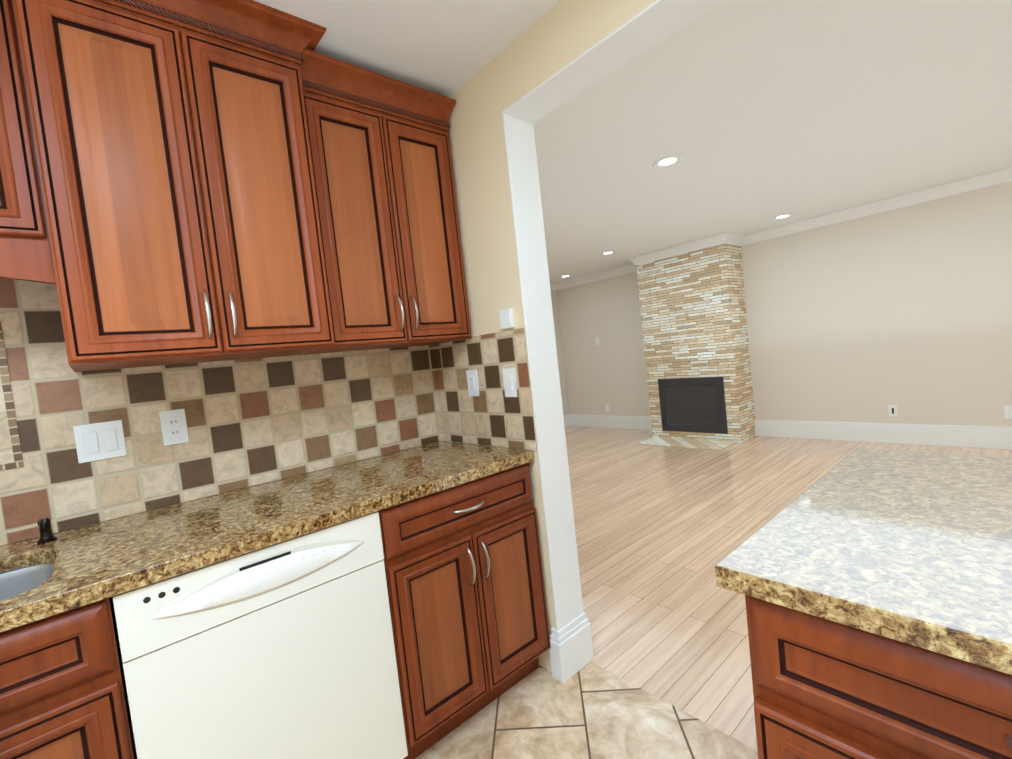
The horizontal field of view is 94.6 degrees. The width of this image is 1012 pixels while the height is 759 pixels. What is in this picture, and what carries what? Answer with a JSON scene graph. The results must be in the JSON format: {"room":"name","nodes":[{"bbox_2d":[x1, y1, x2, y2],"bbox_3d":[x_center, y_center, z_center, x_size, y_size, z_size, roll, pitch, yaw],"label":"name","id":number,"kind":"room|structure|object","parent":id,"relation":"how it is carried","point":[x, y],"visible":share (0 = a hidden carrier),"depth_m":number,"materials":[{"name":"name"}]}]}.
{"room":"kitchen","nodes":[
{"label":"kitchen","id":0,"kind":"room"},
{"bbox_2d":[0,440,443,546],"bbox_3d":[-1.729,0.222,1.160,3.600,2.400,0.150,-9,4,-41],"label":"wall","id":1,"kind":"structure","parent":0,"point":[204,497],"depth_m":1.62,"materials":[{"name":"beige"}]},
{"bbox_2d":[0,0,43,271],"bbox_3d":[-1.621,-0.635,0.951,0.936,0.699,0.345,-9,4,-41],"label":"upper cabinet","id":2,"kind":"object","parent":1,"relation":"attached to","point":[19,234],"depth_m":1.11,"materials":[{"name":"brown wood"}]},
{"bbox_2d":[4,0,343,371],"bbox_3d":[-0.987,-0.570,1.454,0.652,1.014,0.415,-9,4,-41],"label":"upper cabinet","id":3,"kind":"object","parent":1,"relation":"attached to","point":[172,194],"depth_m":1.27,"materials":[{"name":"brown wood"}]},
{"bbox_2d":[0,268,537,545],"bbox_3d":[-1.307,0.055,1.002,3.140,0.824,0.654,-9,4,-41],"label":"tile backsplash","id":4,"kind":"structure","parent":1,"relation":"attached to","point":[253,422],"depth_m":1.66,"materials":[{"name":"tile"}]},
{"bbox_2d":[73,420,126,463],"bbox_3d":[-1.260,0.192,1.453,0.115,0.115,0.009,-9,4,-41],"label":"double light switch","id":5,"kind":"object","parent":4,"relation":"attached to","point":[99,441],"visible":1,"depth_m":1.45,"materials":[{"name":"white plastic"}]},
{"bbox_2d":[159,409,188,445],"bbox_3d":[-1.120,0.161,1.577,0.070,0.115,0.008,-9,4,-41],"label":"outlet","id":6,"kind":"object","parent":4,"relation":"attached to","point":[174,427],"visible":1,"depth_m":1.57,"materials":[{"name":"white plastic"}]},
{"bbox_2d":[466,370,478,395],"bbox_3d":[-0.148,0.017,2.050,0.008,0.115,0.070,-9,4,-41],"label":"light switch","id":7,"kind":"object","parent":4,"relation":"attached to","point":[472,382],"visible":1,"depth_m":2.04,"materials":[{"name":"white plastic"}]},
{"bbox_2d":[502,368,517,396],"bbox_3d":[0.013,0.013,1.866,0.010,0.115,0.070,-9,4,-41],"label":"dimmer switch","id":8,"kind":"object","parent":4,"relation":"attached to","point":[510,386],"visible":1,"depth_m":1.86,"materials":[{"name":"white plastic"}]},
{"bbox_2d":[308,52,471,352],"bbox_3d":[-0.530,-0.620,1.902,0.624,0.971,0.345,-9,4,-41],"label":"upper cabinet","id":9,"kind":"object","parent":1,"relation":"attached to","point":[389,186],"depth_m":1.76,"materials":[{"name":"brown wood"}]},
{"bbox_2d":[420,0,656,671],"bbox_3d":[0.951,-0.057,0.921,0.150,2.400,4.050,-9,4,-41],"label":"wall","id":10,"kind":"structure","parent":0,"point":[561,34],"depth_m":1.82,"materials":[{"name":"beige paint"}]},
{"bbox_2d":[499,308,514,328],"bbox_3d":[0.003,-0.238,1.838,0.022,0.075,0.065,-9,4,-41],"label":"sensor","id":11,"kind":"object","parent":10,"relation":"attached to","point":[506,317],"visible":0.96,"depth_m":1.82,"materials":[{"name":"white plastic"}]},
{"bbox_2d":[502,0,724,682],"bbox_3d":[1.216,0.029,0.638,0.194,2.200,3.283,-9,4,-41],"label":"trim","id":12,"kind":"structure","parent":10,"relation":"attached to","point":[640,33],"depth_m":1.81,"materials":[{"name":"white wood"}]},
{"bbox_2d":[97,0,1011,282],"bbox_3d":[0.812,-1.313,1.587,8.600,0.060,9.650,-9,4,-41],"label":"ceiling","id":13,"kind":"structure","parent":0,"point":[757,114],"depth_m":2.36,"materials":[{"name":"white paint"}]},
{"bbox_2d":[601,251,614,254],"bbox_3d":[1.232,-1.525,5.646,0.179,0.006,0.179,-6,3,10],"label":"recessed light","id":14,"kind":"object","parent":13,"relation":"in","point":[610,252],"depth_m":5.64,"materials":[{"name":"white"}]},
{"bbox_2d":[653,156,682,167],"bbox_3d":[1.018,-1.368,2.944,0.179,0.006,0.179,-4,4,43],"label":"recessed light","id":15,"kind":"object","parent":13,"relation":"in","point":[668,161],"depth_m":2.94,"materials":[{"name":"white"}]},
{"bbox_2d":[773,214,792,219],"bbox_3d":[2.817,-1.653,4.751,0.179,0.006,0.179,-4,4,43],"label":"recessed light","id":16,"kind":"object","parent":13,"relation":"in","point":[786,215],"depth_m":4.75,"materials":[{"name":"white"}]},
{"bbox_2d":[551,290,568,415],"bbox_3d":[-0.776,-0.143,6.455,4.550,2.400,0.150,-9,4,-41],"label":"wall","id":17,"kind":"structure","parent":0,"point":[559,347],"depth_m":7.84,"materials":[{"name":"beige paint"}]},
{"bbox_2d":[550,283,556,289],"bbox_3d":[-0.860,-1.283,6.276,4.440,0.100,0.085,-9,4,-41],"label":"crown molding","id":18,"kind":"structure","parent":17,"relation":"attached to","point":[553,286],"depth_m":7.72,"materials":[{"name":"white paint"}]},
{"bbox_2d":[563,414,570,426],"bbox_3d":[-0.609,0.947,6.438,4.530,0.200,0.021,-9,4,-41],"label":"baseboard","id":19,"kind":"structure","parent":17,"relation":"attached to","point":[567,418],"depth_m":7.87,"materials":[{"name":"white wood"}]},
{"bbox_2d":[415,662,757,758],"bbox_3d":[-0.267,1.370,-0.305,3.900,0.050,4.200,-9,4,-41],"label":"floor","id":20,"kind":"structure","parent":0,"point":[590,710],"depth_m":1.60,"materials":[{"name":"beige tile"}]},
{"bbox_2d":[113,511,407,758],"bbox_3d":[-0.756,0.873,1.439,0.612,0.871,0.604,-9,4,-41],"label":"dishwasher","id":21,"kind":"object","parent":20,"relation":"on","point":[284,649],"visible":0.92,"depth_m":1.20,"materials":[{"name":"beige"}]},
{"bbox_2d":[0,462,550,758],"bbox_3d":[-1.208,0.939,1.034,3.128,0.876,0.657,-9,4,-41],"label":"base cabinet","id":22,"kind":"object","parent":20,"relation":"on","point":[466,591],"visible":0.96,"depth_m":1.49,"materials":[{"name":"brown wood"}]},
{"bbox_2d":[0,441,533,631],"bbox_3d":[-1.267,0.485,1.023,3.130,0.038,0.627,-9,4,-41],"label":"countertop","id":23,"kind":"structure","parent":22,"relation":"on","point":[101,561],"depth_m":1.31,"materials":[{"name":"stone"}]},
{"bbox_2d":[0,563,54,600],"bbox_3d":[-1.368,0.625,0.869,0.841,0.200,0.438,-9,4,-41],"label":"sink","id":24,"kind":"object","parent":23,"relation":"in","point":[16,582],"visible":0.1,"depth_m":1.23,"materials":[{"name":"silver metal"}]},
{"bbox_2d":[36,518,56,543],"bbox_3d":[-1.271,0.417,1.286,0.042,0.070,0.102,-9,4,-41],"label":"soap dispenser","id":25,"kind":"object","parent":23,"relation":"on","point":[45,531],"visible":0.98,"depth_m":1.30,"materials":[{"name":"black metal"}]},
{"bbox_2d":[745,595,1011,758],"bbox_3d":[0.886,0.729,0.705,0.620,0.876,0.716,-9,4,-41],"label":"base cabinet","id":26,"kind":"object","parent":20,"relation":"on","point":[823,688],"visible":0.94,"depth_m":0.62,"materials":[{"name":"brown wood"}]},
{"bbox_2d":[715,448,1011,674],"bbox_3d":[1.263,0.241,0.411,0.922,0.038,1.752,-9,4,-41],"label":"countertop","id":27,"kind":"structure","parent":26,"relation":"on","point":[914,548],"depth_m":0.75,"materials":[{"name":"stone"}]},
{"bbox_2d":[557,181,1011,426],"bbox_3d":[4.098,-0.571,4.418,0.150,2.400,9.650,-9,4,-41],"label":"wall","id":28,"kind":"structure","parent":0,"point":[907,310],"depth_m":4.78,"materials":[{"name":"beige paint"}]},
{"bbox_2d":[557,167,1011,289],"bbox_3d":[3.887,-1.698,4.285,0.085,0.100,9.350,-9,4,-41],"label":"crown molding","id":29,"kind":"structure","parent":28,"relation":"attached to","point":[960,186],"depth_m":4.65,"materials":[{"name":"white paint"}]},
{"bbox_2d":[571,414,1011,449],"bbox_3d":[4.153,0.531,4.416,0.020,0.200,9.350,-9,4,-41],"label":"baseboard","id":30,"kind":"structure","parent":28,"relation":"attached to","point":[990,437],"depth_m":4.86,"materials":[{"name":"white wood"}]},
{"bbox_2d":[888,405,897,416],"bbox_3d":[3.886,0.315,4.692,0.006,0.114,0.070,-9,4,-41],"label":"outlet","id":31,"kind":"object","parent":28,"relation":"attached to","point":[892,410],"depth_m":4.69,"materials":[{"name":"white plastic"}]},
{"bbox_2d":[1004,406,1011,418],"bbox_3d":[4.412,0.288,4.089,0.006,0.114,0.070,-9,4,-41],"label":"outlet","id":32,"kind":"object","parent":28,"relation":"attached to","point":[1007,409],"depth_m":4.10,"materials":[{"name":"white plastic"}]},
{"bbox_2d":[565,426,1011,749],"bbox_3d":[2.532,0.903,2.986,4.700,0.050,9.650,-9,4,-41],"label":"floor","id":33,"kind":"structure","parent":0,"point":[661,532],"depth_m":3.00,"materials":[{"name":"beige wood"}]},
{"bbox_2d":[627,232,755,450],"bbox_3d":[2.226,-0.435,5.793,0.869,2.398,1.320,-9,4,-41],"label":"fireplace column","id":34,"kind":"structure","parent":33,"relation":"on","point":[695,336],"depth_m":5.66,"materials":[{"name":"stone"}]}
]}

